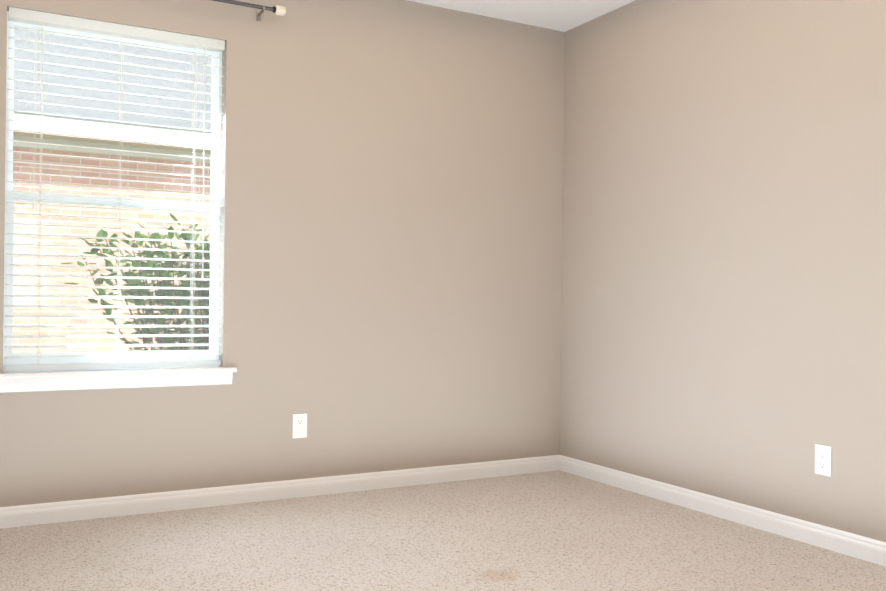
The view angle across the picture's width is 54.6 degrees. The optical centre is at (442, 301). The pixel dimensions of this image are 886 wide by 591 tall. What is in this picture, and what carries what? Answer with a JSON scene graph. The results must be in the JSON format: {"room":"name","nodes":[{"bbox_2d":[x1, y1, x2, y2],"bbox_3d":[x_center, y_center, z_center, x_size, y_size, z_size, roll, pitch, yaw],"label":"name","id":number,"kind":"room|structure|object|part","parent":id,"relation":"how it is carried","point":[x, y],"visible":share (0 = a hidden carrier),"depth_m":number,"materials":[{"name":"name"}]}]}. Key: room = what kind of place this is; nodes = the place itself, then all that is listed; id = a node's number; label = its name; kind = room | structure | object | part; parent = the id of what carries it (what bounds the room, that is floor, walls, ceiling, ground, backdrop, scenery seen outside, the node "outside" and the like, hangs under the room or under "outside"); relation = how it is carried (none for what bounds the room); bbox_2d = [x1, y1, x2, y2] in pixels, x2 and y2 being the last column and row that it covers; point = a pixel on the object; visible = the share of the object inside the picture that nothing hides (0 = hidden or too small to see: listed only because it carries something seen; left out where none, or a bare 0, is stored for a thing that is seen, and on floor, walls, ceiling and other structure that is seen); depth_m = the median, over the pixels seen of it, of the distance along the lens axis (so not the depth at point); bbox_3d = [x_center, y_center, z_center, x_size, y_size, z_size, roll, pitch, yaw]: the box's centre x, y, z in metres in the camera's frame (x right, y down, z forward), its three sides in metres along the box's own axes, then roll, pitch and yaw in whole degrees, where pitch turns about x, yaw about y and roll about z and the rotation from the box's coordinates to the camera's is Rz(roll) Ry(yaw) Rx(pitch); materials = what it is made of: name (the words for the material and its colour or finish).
{"room":"empty bedroom","nodes":[
{"label":"empty bedroom","id":0,"kind":"room"},
{"bbox_2d":[0,0,564,506],"bbox_3d":[-0.802,-0.299,4.070,3.490,2.440,0.160,1,0,-29],"label":"wall","id":1,"kind":"structure","parent":0,"point":[390,232],"depth_m":4.18,"materials":[{"name":"paint"}]},
{"bbox_2d":[3,7,224,371],"bbox_3d":[-1.411,-0.446,3.734,0.885,1.480,0.145,1,0,-29],"label":"window blind","id":2,"kind":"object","parent":1,"relation":"in","point":[92,29],"depth_m":3.70,"materials":[{"name":"white plastic"}]},
{"bbox_2d":[32,31,36,209],"bbox_3d":[-1.667,-0.762,3.505,0.010,0.775,0.010,1,0,-44],"label":"blind cord","id":3,"kind":"object","parent":2,"relation":"hanging from","point":[36,31],"depth_m":3.50,"materials":[{"name":"white fabric"}]},
{"bbox_2d":[37,22,43,364],"bbox_3d":[-1.649,-0.444,3.523,0.007,1.410,0.002,1,0,-29],"label":"blind cord","id":4,"kind":"object","parent":2,"relation":"hanging from","point":[42,26],"depth_m":3.52,"materials":[{"name":"white fabric"}]},
{"bbox_2d":[116,34,123,362],"bbox_3d":[-1.378,-0.441,3.673,0.007,1.410,0.002,1,0,-29],"label":"blind cord","id":5,"kind":"object","parent":2,"relation":"hanging from","point":[123,34],"depth_m":3.67,"materials":[{"name":"white fabric"}]},
{"bbox_2d":[189,48,196,360],"bbox_3d":[-1.105,-0.438,3.823,0.007,1.410,0.002,1,0,-29],"label":"blind cord","id":6,"kind":"object","parent":2,"relation":"hanging from","point":[192,200],"depth_m":3.84,"materials":[{"name":"white fabric"}]},
{"bbox_2d":[202,46,205,280],"bbox_3d":[-1.068,-0.615,3.834,0.010,1.046,0.011,1,0,-29],"label":"blind wand","id":7,"kind":"object","parent":2,"relation":"hanging from","point":[203,164],"visible":1,"depth_m":3.83,"materials":[{"name":"white plastic"}]},
{"bbox_2d":[0,366,236,392],"bbox_3d":[-1.392,0.332,3.683,0.995,0.076,0.112,1,0,-29],"label":"window sill","id":8,"kind":"structure","parent":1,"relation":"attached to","point":[27,381],"depth_m":3.64,"materials":[{"name":"white"}]},
{"bbox_2d":[212,0,285,20],"bbox_3d":[-1.325,-1.326,3.631,1.349,0.062,0.093,1,0,-29],"label":"curtain rod","id":9,"kind":"object","parent":1,"relation":"attached to","point":[278,10],"visible":1,"depth_m":3.89,"materials":[{"name":"grey metal"}]},
{"bbox_3d":[-1.312,-1.335,3.609,1.230,0.017,0.017,1,0,-29],"label":"rod","id":10,"kind":"part","parent":9,"relation":"part of","materials":[{"name":"grey metal"}]},
{"bbox_2d":[0,455,559,528],"bbox_3d":[-0.778,0.880,3.982,3.240,0.083,0.030,1,0,-29],"label":"baseboard","id":11,"kind":"structure","parent":1,"relation":"attached to","point":[74,510],"depth_m":3.95,"materials":[{"name":"white"}]},
{"bbox_2d":[292,413,306,437],"bbox_3d":[-0.675,0.588,4.048,0.070,0.114,0.010,1,0,-29],"label":"electrical outlet","id":12,"kind":"object","parent":1,"relation":"attached to","point":[299,428],"visible":1,"depth_m":4.05,"materials":[{"name":"white plastic"}]},
{"bbox_2d":[0,470,885,590],"bbox_3d":[0.118,0.981,1.559,4.275,0.100,5.460,1,0,-29],"label":"floor","id":13,"kind":"structure","parent":0,"point":[557,530],"depth_m":3.23,"materials":[{"name":"carpet"}]},
{"bbox_2d":[407,0,635,31],"bbox_3d":[0.147,-1.559,1.560,4.275,0.100,5.460,1,0,-29],"label":"ceiling","id":14,"kind":"structure","parent":0,"point":[562,15],"depth_m":4.42,"materials":[{"name":"white paint"}]},
{"bbox_2d":[560,0,885,541],"bbox_3d":[1.611,-0.272,3.186,0.115,2.440,3.715,1,0,-29],"label":"wall","id":15,"kind":"structure","parent":0,"point":[723,324],"depth_m":3.72,"materials":[{"name":"paint"}]},
{"bbox_2d":[560,455,885,566],"bbox_3d":[1.514,0.906,3.206,0.012,0.083,3.600,1,0,-29],"label":"baseboard","id":16,"kind":"structure","parent":15,"relation":"attached to","point":[849,544],"depth_m":3.65,"materials":[{"name":"white"}]},
{"bbox_2d":[815,444,831,476],"bbox_3d":[1.464,0.612,3.308,0.006,0.114,0.070,1,0,-29],"label":"electrical outlet","id":17,"kind":"object","parent":15,"relation":"attached to","point":[823,456],"visible":1,"depth_m":3.30,"materials":[{"name":"white plastic"}]},
{"label":"outside","id":18,"kind":"structure","parent":0,"visible":0},
{"bbox_3d":[-2.271,1.355,7.472,28.000,0.100,7.200,1,0,-29],"label":"ground","id":19,"kind":"structure","parent":18,"visible":0},
{"bbox_2d":[12,146,210,352],"bbox_3d":[-3.064,-0.303,11.021,26.000,3.200,0.200,1,0,-29],"label":"wall","id":20,"kind":"structure","parent":19,"relation":"on","point":[28,229],"depth_m":10.23,"materials":[{"name":"brick"}]},
{"bbox_2d":[60,213,209,350],"bbox_3d":[-1.045,0.415,5.352,2.454,1.813,1.374,1,0,-29],"label":"bush","id":21,"kind":"object","parent":19,"relation":"on","point":[166,264],"depth_m":4.91,"materials":[{"name":"green plant"}]},
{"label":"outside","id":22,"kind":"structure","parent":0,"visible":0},
{"bbox_2d":[14,26,211,131],"bbox_3d":[-4.217,-3.655,13.184,26.000,0.001,7.000,1,27,-29],"label":"roof","id":23,"kind":"structure","parent":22,"point":[128,97],"depth_m":11.42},
{"bbox_2d":[13,112,210,162],"bbox_3d":[-2.870,-1.911,10.701,26.000,0.300,0.530,1,0,-29],"label":"roof eave","id":24,"kind":"object","parent":23,"relation":"attached to","point":[141,129],"depth_m":10.06,"materials":[{"name":"beige"}]}
]}

